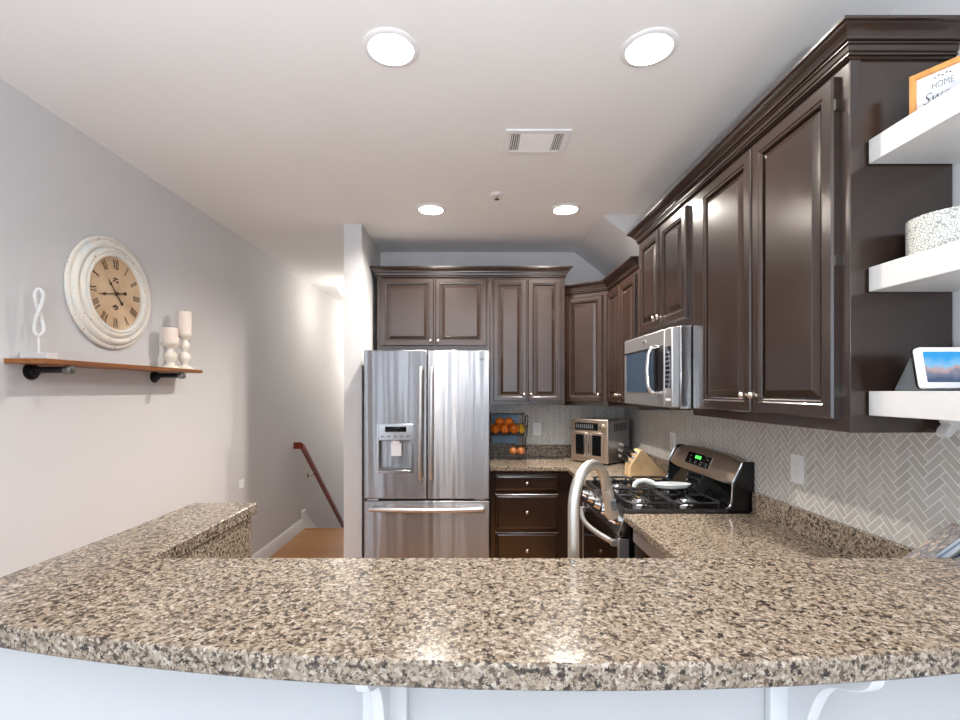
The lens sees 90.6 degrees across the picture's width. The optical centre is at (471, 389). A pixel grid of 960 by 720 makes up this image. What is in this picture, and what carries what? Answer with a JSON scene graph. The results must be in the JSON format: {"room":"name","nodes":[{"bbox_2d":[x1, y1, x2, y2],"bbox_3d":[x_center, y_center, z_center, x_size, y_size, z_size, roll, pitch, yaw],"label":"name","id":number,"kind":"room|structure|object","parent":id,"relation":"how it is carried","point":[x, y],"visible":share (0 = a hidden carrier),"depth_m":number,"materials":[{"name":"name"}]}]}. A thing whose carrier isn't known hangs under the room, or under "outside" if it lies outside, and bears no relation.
{"room":"kitchen","nodes":[
{"label":"kitchen","id":0,"kind":"room"},
{"bbox_2d":[0,79,343,576],"bbox_3d":[-1.867,1.445,2.675,0.100,5.290,12.050,0,0,0],"label":"wall","id":1,"kind":"structure","parent":0,"point":[88,455],"depth_m":2.63,"materials":[{"name":"paint"}]},
{"bbox_2d":[4,358,202,382],"bbox_3d":[-1.728,-0.082,2.381,0.177,0.082,1.079,0,0,0],"label":"wall shelf","id":2,"kind":"object","parent":1,"relation":"attached to","point":[31,371],"visible":1,"depth_m":2.00,"materials":[{"name":"brown wood"}]},
{"bbox_2d":[19,287,57,358],"bbox_3d":[-1.756,-0.270,1.925,0.112,0.292,0.050,0,0,0],"label":"figurine","id":3,"kind":"object","parent":2,"relation":"on","point":[38,307],"visible":0.97,"depth_m":1.92,"materials":[{"name":"white ceramic"}]},
{"bbox_2d":[160,342,179,367],"bbox_3d":[-1.738,-0.198,2.735,0.100,0.149,0.100,0,0,0],"label":"candlestick","id":4,"kind":"object","parent":2,"relation":"on","point":[169,356],"visible":0.93,"depth_m":2.71,"materials":[{"name":"beige ceramic"}]},
{"bbox_2d":[162,327,177,342],"bbox_3d":[-1.738,-0.319,2.735,0.082,0.092,0.082,0,0,0],"label":"candle","id":5,"kind":"object","parent":4,"relation":"on","point":[169,334],"visible":0.95,"depth_m":2.70,"materials":[{"name":"wax"}]},
{"bbox_2d":[178,333,192,368],"bbox_3d":[-1.722,-0.230,2.845,0.092,0.212,0.092,0,0,0],"label":"candlestick","id":6,"kind":"object","parent":2,"relation":"on","point":[184,357],"visible":0.89,"depth_m":2.83,"materials":[{"name":"beige ceramic"}]},
{"bbox_2d":[177,310,190,333],"bbox_3d":[-1.722,-0.407,2.845,0.072,0.142,0.072,0,0,0],"label":"candle","id":7,"kind":"object","parent":6,"relation":"on","point":[183,317],"visible":0.94,"depth_m":2.81,"materials":[{"name":"wax"}]},
{"bbox_2d":[63,235,150,349],"bbox_3d":[-1.792,-0.483,2.385,0.047,0.558,0.558,0,0,0],"label":"wall clock","id":8,"kind":"object","parent":1,"relation":"attached to","point":[106,288],"visible":1,"depth_m":2.33,"materials":[{"name":"beige paint"}]},
{"bbox_2d":[239,479,243,488],"bbox_3d":[-1.813,0.738,3.740,0.006,0.068,0.070,0,0,0],"label":"wall outlet","id":9,"kind":"object","parent":1,"relation":"attached to","point":[241,482],"visible":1,"depth_m":3.73,"materials":[{"name":"white plastic"}]},
{"bbox_2d":[251,518,302,557],"bbox_3d":[-1.809,1.429,3.480,0.015,0.122,3.160,0,0,0],"label":"baseboard","id":10,"kind":"structure","parent":1,"relation":"attached to","point":[267,551],"depth_m":4.46,"materials":[{"name":"white paint"}]},
{"bbox_2d":[301,509,316,529],"bbox_3d":[-1.804,1.990,5.878,0.026,1.400,1.645,0,0,0],"label":"trim","id":11,"kind":"structure","parent":1,"relation":"attached to","point":[307,523],"depth_m":5.17,"materials":[{"name":"white paint"}]},
{"bbox_2d":[294,442,343,527],"bbox_3d":[-1.772,1.258,5.718,0.088,1.450,1.765,0,0,0],"label":"handrail","id":12,"kind":"object","parent":1,"relation":"attached to","point":[297,445],"visible":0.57,"depth_m":5.39,"materials":[{"name":"brown wood"}]},
{"bbox_2d":[269,530,343,557],"bbox_3d":[-0.233,1.550,0.875,3.366,0.120,8.450,0,0,0],"label":"floor","id":13,"kind":"structure","parent":0,"point":[307,543],"depth_m":4.55,"materials":[{"name":"brown wood"}]},
{"bbox_2d":[364,350,489,557],"bbox_3d":[-0.319,0.594,3.689,0.886,1.752,0.834,0,0,0],"label":"refrigerator","id":14,"kind":"object","parent":13,"relation":"on","point":[427,413],"visible":0.94,"depth_m":3.35,"materials":[{"name":"silver metal"}]},
{"bbox_2d":[489,471,573,557],"bbox_3d":[0.470,1.050,3.843,0.660,0.881,0.586,0,0,0],"label":"base cabinet","id":15,"kind":"object","parent":13,"relation":"on","point":[529,509],"visible":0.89,"depth_m":3.58,"materials":[{"name":"brown wood"}]},
{"bbox_2d":[579,486,585,557],"bbox_3d":[1.042,1.050,3.442,0.565,0.881,0.915,0,0,0],"label":"base cabinet","id":16,"kind":"object","parent":13,"relation":"on","point":[583,487],"visible":0.02,"depth_m":3.47,"materials":[{"name":"brown wood"}]},
{"bbox_2d":[490,445,667,486],"bbox_3d":[0.730,0.541,3.557,1.189,0.133,1.154,0,0,0],"label":"countertop","id":17,"kind":"structure","parent":16,"relation":"on","point":[539,457],"depth_m":3.72,"materials":[{"name":"stone"}]},
{"bbox_2d":[490,412,527,459],"bbox_3d":[0.300,0.382,3.977,0.326,0.384,0.231,0,0,0],"label":"fruit basket","id":18,"kind":"object","parent":17,"relation":"on","point":[499,437],"visible":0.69,"depth_m":4.07,"materials":[{"name":"black metal"}]},
{"bbox_2d":[491,424,499,432],"bbox_3d":[0.192,0.319,3.917,0.076,0.076,0.075,0,0,0],"label":"orange","id":19,"kind":"object","parent":18,"relation":"in","point":[496,427],"visible":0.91,"depth_m":3.89,"materials":[{"name":"orange food"}]},
{"bbox_2d":[495,417,503,425],"bbox_3d":[0.230,0.263,3.955,0.076,0.076,0.075,0,0,0],"label":"orange","id":20,"kind":"object","parent":18,"relation":"in","point":[499,421],"visible":0.96,"depth_m":3.93,"materials":[{"name":"orange food"}]},
{"bbox_2d":[500,425,508,432],"bbox_3d":[0.269,0.319,3.915,0.076,0.076,0.075,0,0,0],"label":"orange","id":21,"kind":"object","parent":18,"relation":"in","point":[502,426],"visible":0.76,"depth_m":3.89,"materials":[{"name":"orange food"}]},
{"bbox_2d":[504,417,513,425],"bbox_3d":[0.308,0.263,3.955,0.076,0.076,0.075,0,0,0],"label":"orange","id":22,"kind":"object","parent":18,"relation":"in","point":[508,421],"visible":0.97,"depth_m":3.93,"materials":[{"name":"orange food"}]},
{"bbox_2d":[509,447,516,454],"bbox_3d":[0.338,0.501,3.925,0.068,0.068,0.067,0,0,0],"label":"onion","id":23,"kind":"object","parent":18,"relation":"in","point":[512,449],"visible":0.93,"depth_m":3.90,"materials":[{"name":"orange food"}]},
{"bbox_2d":[509,424,518,432],"bbox_3d":[0.346,0.319,3.917,0.076,0.076,0.075,0,0,0],"label":"orange","id":24,"kind":"object","parent":18,"relation":"in","point":[512,427],"visible":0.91,"depth_m":3.89,"materials":[{"name":"orange food"}]},
{"bbox_2d":[517,447,524,454],"bbox_3d":[0.404,0.500,3.930,0.070,0.070,0.069,0,0,0],"label":"onion","id":25,"kind":"object","parent":18,"relation":"in","point":[520,450],"visible":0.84,"depth_m":3.90,"materials":[{"name":"orange food"}]},
{"bbox_2d":[519,425,524,432],"bbox_3d":[0.411,0.323,3.918,0.051,0.072,0.053,0,0,0],"label":"lemon","id":26,"kind":"object","parent":18,"relation":"in","point":[521,428],"visible":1,"depth_m":3.90,"materials":[{"name":"yellow food"}]},
{"bbox_2d":[571,417,628,464],"bbox_3d":[1.025,0.402,3.825,0.385,0.347,0.332,0,0,-44],"label":"toaster oven","id":27,"kind":"object","parent":17,"relation":"on","point":[596,438],"visible":0.96,"depth_m":3.71,"materials":[{"name":"silver metal"}]},
{"bbox_2d":[625,447,667,476],"bbox_3d":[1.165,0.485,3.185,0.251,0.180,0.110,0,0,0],"label":"knife block","id":28,"kind":"object","parent":17,"relation":"on","point":[642,464],"visible":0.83,"depth_m":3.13,"materials":[{"name":"brown wood"}]},
{"bbox_2d":[619,455,630,462],"bbox_3d":[1.021,0.459,3.168,0.076,0.057,0.017,0,0,0],"label":"kitchen knife","id":29,"kind":"object","parent":28,"relation":"in","point":[620,456],"visible":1,"depth_m":3.16,"materials":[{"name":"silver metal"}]},
{"bbox_2d":[621,449,634,458],"bbox_3d":[1.032,0.426,3.150,0.090,0.066,0.017,0,0,0],"label":"kitchen knife","id":30,"kind":"object","parent":28,"relation":"in","point":[622,450],"visible":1,"depth_m":3.14,"materials":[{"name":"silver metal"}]},
{"bbox_2d":[621,443,637,454],"bbox_3d":[1.044,0.391,3.150,0.104,0.075,0.017,0,0,0],"label":"kitchen knife","id":31,"kind":"object","parent":28,"relation":"in","point":[623,444],"visible":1,"depth_m":3.14,"materials":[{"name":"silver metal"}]},
{"bbox_2d":[633,529,666,557],"bbox_3d":[1.012,1.040,1.915,0.568,0.859,0.580,0,0,0],"label":"base cabinet","id":32,"kind":"object","parent":13,"relation":"on","point":[643,548],"visible":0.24,"depth_m":2.02,"materials":[{"name":"brown wood"}]},
{"bbox_2d":[580,444,753,557],"bbox_3d":[0.967,0.892,2.594,0.713,1.136,0.744,0,0,0],"label":"range","id":33,"kind":"object","parent":13,"relation":"on","point":[721,482],"visible":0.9,"depth_m":2.44,"materials":[{"name":"metal"}]},
{"bbox_2d":[632,478,690,488],"bbox_3d":[1.009,0.497,2.530,0.312,0.054,0.110,0,0,0],"label":"spoon rest","id":34,"kind":"object","parent":33,"relation":"on","point":[663,485],"visible":1,"depth_m":2.52,"materials":[{"name":"white ceramic"}]},
{"bbox_2d":[588,480,749,513],"bbox_3d":[1.010,0.578,2.595,0.590,0.035,0.740,0,0,0],"label":"cooktop","id":35,"kind":"object","parent":33,"relation":"in","point":[594,487],"depth_m":2.37,"materials":[{"name":"black metal"}]},
{"bbox_3d":[-0.057,1.050,1.385,1.514,0.881,0.501,0,0,0],"label":"base cabinet","id":36,"kind":"object","parent":13,"relation":"on","visible":0},
{"bbox_2d":[0,503,959,690],"bbox_3d":[0.092,0.607,1.115,2.511,0.367,0.918,0,0,13],"label":"countertop","id":37,"kind":"structure","parent":36,"relation":"on","point":[182,589],"depth_m":0.88,"materials":[{"name":"stone"}]},
{"bbox_2d":[624,492,913,557],"bbox_3d":[0.255,0.541,1.671,2.139,0.133,1.081,0,0,0],"label":"countertop","id":38,"kind":"structure","parent":36,"relation":"on","point":[775,528],"depth_m":1.82,"materials":[{"name":"stone"}]},
{"bbox_2d":[568,459,618,557],"bbox_3d":[0.341,0.386,1.340,0.115,0.380,0.278,0,0,24],"label":"faucet","id":39,"kind":"object","parent":38,"relation":"on","point":[611,510],"visible":0.7,"depth_m":1.26,"materials":[{"name":"silver metal"}]},
{"bbox_2d":[903,523,959,557],"bbox_3d":[1.168,0.462,1.250,0.280,0.210,0.050,0,0,0],"label":"book","id":40,"kind":"object","parent":38,"relation":"on","point":[946,543],"visible":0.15,"depth_m":1.24,"materials":[{"name":"multicoloured paper"}]},
{"bbox_2d":[344,224,380,557],"bbox_3d":[-0.862,1.445,6.017,0.130,5.290,5.166,0,0,0],"label":"wall","id":41,"kind":"structure","parent":0,"point":[360,251],"depth_m":3.43,"materials":[{"name":"paint"}]},
{"bbox_2d":[304,528,343,529],"bbox_3d":[-1.364,1.503,5.098,0.872,0.034,0.055,0,0,0],"label":"trim","id":42,"kind":"structure","parent":41,"relation":"attached to","point":[305,528],"depth_m":5.07,"materials":[{"name":"brown wood"}]},
{"bbox_2d":[0,0,903,304],"bbox_3d":[-0.233,-1.330,2.675,3.366,0.260,12.050,0,0,0],"label":"ceiling","id":43,"kind":"structure","parent":0,"point":[273,120],"depth_m":1.96,"materials":[{"name":"paint"}]},
{"bbox_2d":[338,285,343,295],"bbox_3d":[-1.355,-1.114,5.280,0.270,0.172,0.270,0,0,0],"label":"hall light","id":44,"kind":"object","parent":43,"relation":"attached to","point":[340,288],"visible":0.2,"depth_m":5.19,"materials":[{"name":"white glass"}]},
{"bbox_2d":[363,27,418,67],"bbox_3d":[-0.284,-1.240,1.667,0.194,0.096,0.194,0,0,0],"label":"recessed light","id":45,"kind":"object","parent":43,"relation":"in","point":[390,47],"visible":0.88,"depth_m":1.70,"materials":[{"name":"white paint"}]},
{"bbox_2d":[416,203,445,214],"bbox_3d":[-0.272,-1.240,3.150,0.194,0.096,0.194,0,0,0],"label":"recessed light","id":46,"kind":"object","parent":43,"relation":"in","point":[429,208],"visible":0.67,"depth_m":3.20,"materials":[{"name":"white paint"}]},
{"bbox_2d":[490,191,503,200],"bbox_3d":[0.153,-1.183,2.910,0.080,0.034,0.080,0,0,0],"label":"sprinkler","id":47,"kind":"object","parent":43,"relation":"attached to","point":[496,195],"visible":1,"depth_m":2.90,"materials":[{"name":"white paint"}]},
{"bbox_2d":[503,129,571,153],"bbox_3d":[0.307,-1.195,2.290,0.305,0.008,0.220,0,0,0],"label":"ceiling vent","id":48,"kind":"object","parent":43,"relation":"in","point":[516,141],"visible":1,"depth_m":2.28,"materials":[{"name":"white paint"}]},
{"bbox_2d":[551,203,580,214],"bbox_3d":[0.621,-1.240,3.150,0.194,0.096,0.194,0,0,0],"label":"recessed light","id":49,"kind":"object","parent":43,"relation":"in","point":[568,208],"visible":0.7,"depth_m":3.20,"materials":[{"name":"white paint"}]},
{"bbox_2d":[620,27,678,67],"bbox_3d":[0.621,-1.240,1.667,0.194,0.096,0.194,0,0,0],"label":"recessed light","id":50,"kind":"object","parent":43,"relation":"in","point":[649,47],"visible":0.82,"depth_m":1.69,"materials":[{"name":"white paint"}]},
{"bbox_2d":[0,648,959,719],"bbox_3d":[0.155,0.979,1.069,2.350,1.022,0.122,0,0,0],"label":"wall","id":51,"kind":"structure","parent":0,"point":[33,686],"depth_m":1.01,"materials":[{"name":"paint"}]},
{"bbox_2d":[355,685,407,719],"bbox_3d":[-0.182,0.669,0.893,0.092,0.402,0.230,0,0,0],"label":"corbel","id":52,"kind":"object","parent":51,"relation":"attached to","point":[378,702],"visible":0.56,"depth_m":0.98,"materials":[{"name":"white paint"}]},
{"bbox_2d":[765,681,884,719],"bbox_3d":[0.666,0.669,0.893,0.092,0.402,0.230,0,0,0],"label":"corbel","id":53,"kind":"object","parent":51,"relation":"attached to","point":[807,702],"visible":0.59,"depth_m":0.94,"materials":[{"name":"white paint"}]},
{"bbox_2d":[381,252,605,284],"bbox_3d":[0.267,0.145,4.190,2.127,2.690,0.100,0,0,0],"label":"wall","id":54,"kind":"structure","parent":0,"point":[582,271],"depth_m":4.14,"materials":[{"name":"paint"}]},
{"bbox_2d":[377,278,489,350],"bbox_3d":[-0.304,-0.610,3.920,0.891,0.600,0.438,0,0,0],"label":"upper cabinet","id":55,"kind":"object","parent":54,"relation":"attached to","point":[427,314],"visible":0.98,"depth_m":3.73,"materials":[{"name":"brown wood"}]},
{"bbox_2d":[370,266,572,277],"bbox_3d":[-0.009,-0.925,3.913,1.592,0.081,0.433,0,0,0],"label":"crown molding","id":56,"kind":"structure","parent":55,"relation":"attached to","point":[379,271],"depth_m":3.73,"materials":[{"name":"brown wood"}]},
{"bbox_2d":[490,278,564,404],"bbox_3d":[0.437,-0.396,3.918,0.590,1.028,0.434,0,0,0],"label":"upper cabinet","id":57,"kind":"object","parent":54,"relation":"attached to","point":[527,315],"visible":0.96,"depth_m":3.73,"materials":[{"name":"brown wood"}]},
{"bbox_2d":[490,445,570,455],"bbox_3d":[0.719,0.525,4.124,1.168,0.100,0.020,0,0,0],"label":"backsplash","id":58,"kind":"structure","parent":54,"relation":"attached to","point":[532,450],"depth_m":4.11,"materials":[{"name":"stone"}]},
{"bbox_2d":[533,423,540,435],"bbox_3d":[0.567,0.340,4.132,0.070,0.112,0.007,0,0,0],"label":"wall outlet","id":59,"kind":"object","parent":54,"relation":"attached to","point":[536,426],"visible":1,"depth_m":4.13,"materials":[{"name":"white plastic"}]},
{"bbox_2d":[490,405,623,444],"bbox_3d":[0.723,0.290,4.138,1.206,0.400,0.004,0,0,0],"label":"backsplash","id":60,"kind":"structure","parent":54,"relation":"attached to","point":[555,420],"depth_m":4.14,"materials":[{"name":"tile"}]},
{"bbox_2d":[575,216,643,275],"bbox_3d":[1.112,-1.032,3.704,0.436,0.336,0.873,0,0,0],"label":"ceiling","id":61,"kind":"structure","parent":0,"point":[606,246],"depth_m":3.54,"materials":[{"name":"paint"}]},
{"bbox_2d":[625,325,692,409],"bbox_3d":[1.100,-0.105,2.595,0.450,0.402,0.700,0,0,0],"label":"microwave","id":62,"kind":"object","parent":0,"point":[659,364],"visible":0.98,"depth_m":2.37,"materials":[{"name":"silver metal"}]},
{"bbox_2d":[750,0,959,513],"bbox_3d":[1.390,0.145,0.445,0.120,2.690,7.590,0,0,0],"label":"wall","id":63,"kind":"structure","parent":0,"point":[907,7],"depth_m":1.31,"materials":[{"name":"paint"}]},
{"bbox_2d":[565,291,607,405],"bbox_3d":[1.036,-0.324,3.880,0.578,0.896,0.510,0,0,0],"label":"upper cabinet","id":64,"kind":"object","parent":63,"relation":"attached to","point":[586,313],"visible":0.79,"depth_m":3.71,"materials":[{"name":"brown wood"}]},
{"bbox_2d":[565,256,638,295],"bbox_3d":[0.921,-0.797,3.566,0.267,0.075,1.220,0,0,-19],"label":"crown molding","id":65,"kind":"structure","parent":64,"relation":"attached to","point":[631,264],"depth_m":3.53,"materials":[{"name":"brown wood"}]},
{"bbox_2d":[607,268,672,409],"bbox_3d":[1.158,-0.324,3.295,0.334,0.896,0.669,0,0,0],"label":"upper cabinet","id":66,"kind":"object","parent":63,"relation":"attached to","point":[623,298],"visible":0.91,"depth_m":3.26,"materials":[{"name":"brown wood"}]},
{"bbox_2d":[639,197,692,336],"bbox_3d":[1.160,-0.620,2.596,0.338,0.620,0.723,0,0,0],"label":"upper cabinet","id":67,"kind":"object","parent":63,"relation":"attached to","point":[666,255],"visible":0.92,"depth_m":2.48,"materials":[{"name":"brown wood"}]},
{"bbox_2d":[670,432,674,449],"bbox_3d":[1.322,0.337,3.135,0.007,0.116,0.074,0,0,0],"label":"wall outlet","id":68,"kind":"object","parent":63,"relation":"attached to","point":[672,434],"visible":0.93,"depth_m":3.13,"materials":[{"name":"white plastic"}]},
{"bbox_2d":[624,408,959,548],"bbox_3d":[1.328,0.297,2.345,0.004,0.385,3.590,0,0,0],"label":"backsplash","id":69,"kind":"structure","parent":63,"relation":"attached to","point":[901,488],"depth_m":1.70,"materials":[{"name":"tile"}]},
{"bbox_2d":[626,15,959,243],"bbox_3d":[1.154,-0.947,2.133,0.348,0.078,1.770,0,0,0],"label":"crown molding","id":70,"kind":"structure","parent":63,"relation":"attached to","point":[863,37],"depth_m":1.37,"materials":[{"name":"brown wood"}]},
{"bbox_2d":[791,454,803,484],"bbox_3d":[1.322,0.321,1.931,0.007,0.116,0.074,0,0,0],"label":"wall outlet","id":71,"kind":"object","parent":63,"relation":"attached to","point":[797,461],"visible":1,"depth_m":1.92,"materials":[{"name":"white plastic"}]},
{"bbox_2d":[794,460,798,467],"bbox_3d":[1.319,0.301,1.931,0.002,0.028,0.032,0,0,0],"label":"receptacle","id":72,"kind":"object","parent":71,"relation":"attached to","point":[796,462],"depth_m":1.93,"materials":[{"name":"white paint"}]},
{"bbox_2d":[794,470,798,477],"bbox_3d":[1.319,0.341,1.931,0.002,0.028,0.032,0,0,0],"label":"receptacle","id":73,"kind":"object","parent":71,"relation":"attached to","point":[796,472],"depth_m":1.93,"materials":[{"name":"white paint"}]},
{"bbox_2d":[693,59,951,432],"bbox_3d":[1.158,-0.406,1.769,0.334,1.048,0.930,0,0,0],"label":"upper cabinet","id":74,"kind":"object","parent":63,"relation":"attached to","point":[789,329],"visible":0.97,"depth_m":1.41,"materials":[{"name":"brown wood"}]},
{"bbox_2d":[752,492,913,557],"bbox_3d":[1.314,0.525,1.708,0.020,0.100,1.007,0,0,0],"label":"backsplash","id":75,"kind":"structure","parent":63,"relation":"attached to","point":[853,542],"depth_m":1.74,"materials":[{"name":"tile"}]},
{"bbox_2d":[869,83,959,163],"bbox_3d":[1.209,-0.652,0.962,0.242,0.065,0.683,0,0,0],"label":"floating shelf","id":76,"kind":"object","parent":63,"relation":"attached to","point":[930,134],"visible":1,"depth_m":1.20,"materials":[{"name":"white paint"}]},
{"bbox_2d":[909,56,959,114],"bbox_3d":[1.192,-0.754,1.202,0.022,0.138,0.125,0,0,-31],"label":"picture frame","id":77,"kind":"object","parent":76,"relation":"on","point":[925,86],"visible":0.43,"depth_m":1.22,"materials":[{"name":"orange wood"}]},
{"bbox_2d":[917,63,959,109],"bbox_3d":[1.194,-0.754,1.203,0.006,0.112,0.099,0,0,-31],"label":"print","id":78,"kind":"object","parent":77,"relation":"attached to","point":[932,82],"depth_m":1.21},
{"bbox_2d":[869,240,959,291],"bbox_3d":[1.209,-0.302,0.962,0.242,0.067,0.683,0,0,0],"label":"floating shelf","id":79,"kind":"object","parent":63,"relation":"attached to","point":[936,269],"visible":1,"depth_m":1.18,"materials":[{"name":"white paint"}]},
{"bbox_2d":[905,206,959,255],"bbox_3d":[1.212,-0.387,1.195,0.181,0.100,0.181,0,0,0],"label":"planter","id":80,"kind":"object","parent":79,"relation":"on","point":[933,229],"visible":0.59,"depth_m":1.16,"materials":[{"name":"ceramic"}]},
{"bbox_2d":[869,391,959,420],"bbox_3d":[1.209,0.036,0.962,0.242,0.067,0.683,0,0,0],"label":"floating shelf","id":81,"kind":"object","parent":63,"relation":"attached to","point":[933,405],"visible":1,"depth_m":1.16,"materials":[{"name":"white paint"}]},
{"bbox_2d":[895,347,959,390],"bbox_3d":[1.206,-0.052,1.210,0.189,0.109,0.091,0,0,2],"label":"smart display","id":82,"kind":"object","parent":81,"relation":"on","point":[928,368],"visible":1,"depth_m":1.18,"materials":[{"name":"white plastic"}]},
{"bbox_2d":[935,420,959,437],"bbox_3d":[1.289,0.100,1.270,0.072,0.058,0.030,0,0,0],"label":"shelf bracket","id":83,"kind":"object","parent":63,"relation":"attached to","point":[947,429],"visible":0.84,"depth_m":1.26,"materials":[{"name":"white paint"}]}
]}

